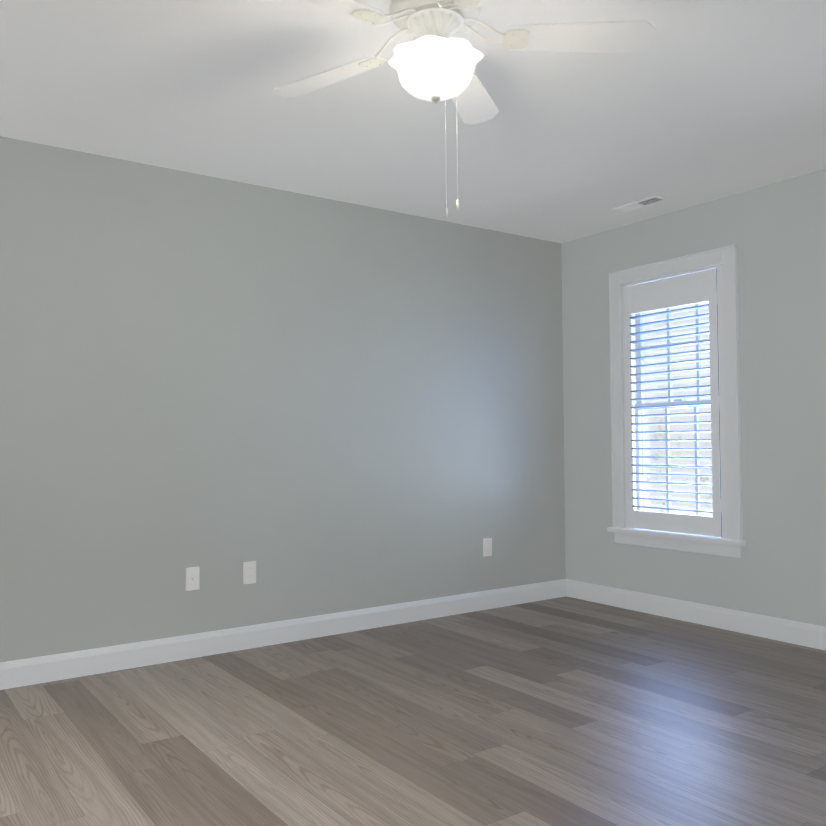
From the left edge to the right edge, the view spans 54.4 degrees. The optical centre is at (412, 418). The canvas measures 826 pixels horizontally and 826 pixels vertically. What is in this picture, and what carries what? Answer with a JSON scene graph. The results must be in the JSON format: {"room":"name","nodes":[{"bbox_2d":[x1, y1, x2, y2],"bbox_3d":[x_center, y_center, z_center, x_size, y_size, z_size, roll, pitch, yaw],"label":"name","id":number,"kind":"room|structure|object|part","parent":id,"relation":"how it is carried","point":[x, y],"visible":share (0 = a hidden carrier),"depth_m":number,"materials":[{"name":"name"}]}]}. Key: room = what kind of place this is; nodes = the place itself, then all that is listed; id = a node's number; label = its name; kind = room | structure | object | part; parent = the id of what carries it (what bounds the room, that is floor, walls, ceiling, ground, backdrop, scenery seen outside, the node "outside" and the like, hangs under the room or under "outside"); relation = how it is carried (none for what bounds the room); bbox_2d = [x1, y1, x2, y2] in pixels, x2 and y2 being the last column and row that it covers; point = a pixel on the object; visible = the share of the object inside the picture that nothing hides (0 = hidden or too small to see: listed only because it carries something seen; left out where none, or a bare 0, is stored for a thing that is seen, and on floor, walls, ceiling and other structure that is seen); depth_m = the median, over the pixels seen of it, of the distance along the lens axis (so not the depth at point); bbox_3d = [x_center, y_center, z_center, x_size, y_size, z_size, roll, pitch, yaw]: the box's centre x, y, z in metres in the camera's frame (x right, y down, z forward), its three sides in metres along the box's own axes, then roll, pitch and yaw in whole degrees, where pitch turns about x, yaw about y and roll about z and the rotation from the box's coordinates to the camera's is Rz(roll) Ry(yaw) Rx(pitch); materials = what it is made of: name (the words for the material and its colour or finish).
{"room":"empty bedroom","nodes":[
{"label":"empty bedroom","id":0,"kind":"room"},
{"bbox_2d":[0,136,565,662],"bbox_3d":[-1.348,-0.030,4.088,6.120,2.500,0.160,1,-2,-35],"label":"wall","id":1,"kind":"structure","parent":0,"point":[310,406],"depth_m":4.33,"materials":[{"name":"grey paint"}]},
{"bbox_2d":[186,567,198,590],"bbox_3d":[-1.127,0.820,4.110,0.071,0.116,0.013,1,-2,-35],"label":"electrical outlet","id":2,"kind":"object","parent":1,"relation":"attached to","point":[192,578],"visible":1,"depth_m":4.11,"materials":[{"name":"white plastic"}]},
{"bbox_2d":[243,561,255,583],"bbox_3d":[-0.872,0.823,4.292,0.071,0.116,0.007,1,-2,-35],"label":"electrical outlet","id":3,"kind":"object","parent":1,"relation":"attached to","point":[249,572],"visible":1,"depth_m":4.29,"materials":[{"name":"white plastic"}]},
{"bbox_2d":[0,579,565,689],"bbox_3d":[-1.289,1.158,3.983,5.800,0.118,0.015,1,-2,-35],"label":"baseboard","id":4,"kind":"structure","parent":1,"relation":"attached to","point":[37,670],"depth_m":4.28,"materials":[{"name":"white wood"}]},
{"bbox_2d":[483,538,491,555],"bbox_3d":[0.487,0.840,5.250,0.071,0.116,0.007,1,-2,-35],"label":"electrical outlet","id":5,"kind":"object","parent":1,"relation":"attached to","point":[487,546],"visible":1,"depth_m":5.25,"materials":[{"name":"white plastic"}]},
{"bbox_2d":[0,596,825,825],"bbox_3d":[0.200,1.200,2.041,6.600,0.100,5.500,1,-2,-35],"label":"floor","id":6,"kind":"structure","parent":0,"point":[565,711],"depth_m":3.03,"materials":[{"name":"brown wood"}]},
{"bbox_2d":[0,0,825,242],"bbox_3d":[0.180,-1.399,2.116,6.600,0.100,5.500,1,-2,-35],"label":"ceiling","id":7,"kind":"structure","parent":0,"point":[696,102],"depth_m":3.37,"materials":[{"name":"white paint"}]},
{"bbox_2d":[273,0,656,217],"bbox_3d":[0.030,-0.993,2.413,1.230,0.692,1.286,1,-2,-35],"label":"fan","id":8,"kind":"object","parent":7,"relation":"hanging from","point":[435,62],"visible":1,"depth_m":2.42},
{"bbox_3d":[-0.230,-1.183,2.226,0.586,0.072,0.137,1,-2,-35],"label":"blade","id":9,"kind":"part","parent":8,"relation":"part of","materials":[{"name":"white wood"}]},
{"bbox_3d":[-0.248,-1.170,2.661,0.263,0.072,0.569,1,-2,-35],"label":"blade","id":10,"kind":"part","parent":8,"relation":"part of","materials":[{"name":"white wood"}]},
{"bbox_3d":[0.069,-1.043,2.445,0.295,0.126,0.295,1,-2,-35],"label":"lamp shade","id":11,"kind":"part","parent":8,"relation":"part of","materials":[{"name":"white glass"}]},
{"bbox_3d":[0.103,-0.892,2.535,0.112,0.497,0.088,1,-2,-35],"label":"pull chain","id":12,"kind":"part","parent":8,"relation":"part of","materials":[{"name":"silver metal"}]},
{"bbox_3d":[0.173,-1.190,2.084,0.247,0.072,0.574,1,-2,-35],"label":"blade","id":13,"kind":"part","parent":8,"relation":"part of","materials":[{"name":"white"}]},
{"bbox_3d":[0.452,-1.182,2.445,0.507,0.072,0.380,1,-2,-35],"label":"blade","id":14,"kind":"part","parent":8,"relation":"part of","materials":[{"name":"white wood"}]},
{"bbox_2d":[612,195,669,212],"bbox_3d":[1.355,-1.277,4.787,0.130,0.010,0.330,1,-2,-35],"label":"ceiling vent","id":15,"kind":"object","parent":7,"relation":"in","point":[642,203],"visible":1,"depth_m":4.78,"materials":[{"name":"white metal"}]},
{"bbox_2d":[561,168,825,626],"bbox_3d":[2.545,-0.070,3.736,0.160,2.500,5.220,1,-2,-35],"label":"wall","id":16,"kind":"structure","parent":0,"point":[775,232],"depth_m":4.51,"materials":[{"name":"grey paint"}]},
{"bbox_2d":[635,302,711,515],"bbox_3d":[1.686,-0.087,5.009,0.100,1.580,0.720,1,-2,-35],"label":"window","id":17,"kind":"structure","parent":16,"relation":"in","point":[676,416],"depth_m":5.10,"materials":[{"name":"clear glass"}]},
{"bbox_3d":[1.686,-0.087,5.009,0.100,1.580,0.720,1,-2,-35],"label":"window sash","id":18,"kind":"part","parent":17,"relation":"part of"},
{"bbox_2d":[624,267,726,537],"bbox_3d":[1.605,-0.088,4.951,0.058,1.578,0.716,1,-2,-35],"label":"blind","id":19,"kind":"object","parent":17,"relation":"attached to","point":[690,288],"visible":0.98,"depth_m":4.89,"materials":[{"name":"white plastic"}]},
{"bbox_2d":[607,245,745,557],"bbox_3d":[1.639,-0.089,4.976,0.215,1.783,0.970,1,-2,-35],"label":"window frame","id":20,"kind":"structure","parent":16,"relation":"attached to","point":[733,542],"depth_m":4.83,"materials":[{"name":"white wood"}]},
{"bbox_2d":[566,579,825,649],"bbox_3d":[2.482,1.119,3.652,0.015,0.118,4.900,1,-2,-35],"label":"baseboard","id":21,"kind":"structure","parent":16,"relation":"attached to","point":[796,632],"depth_m":4.72,"materials":[{"name":"white wood"}]},
{"label":"outside","id":22,"kind":"structure","parent":0,"visible":0},
{"bbox_2d":[643,302,712,515],"bbox_3d":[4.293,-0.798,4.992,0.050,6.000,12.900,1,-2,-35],"label":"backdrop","id":23,"kind":"structure","parent":22,"point":[675,461],"depth_m":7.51,"materials":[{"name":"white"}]}
]}

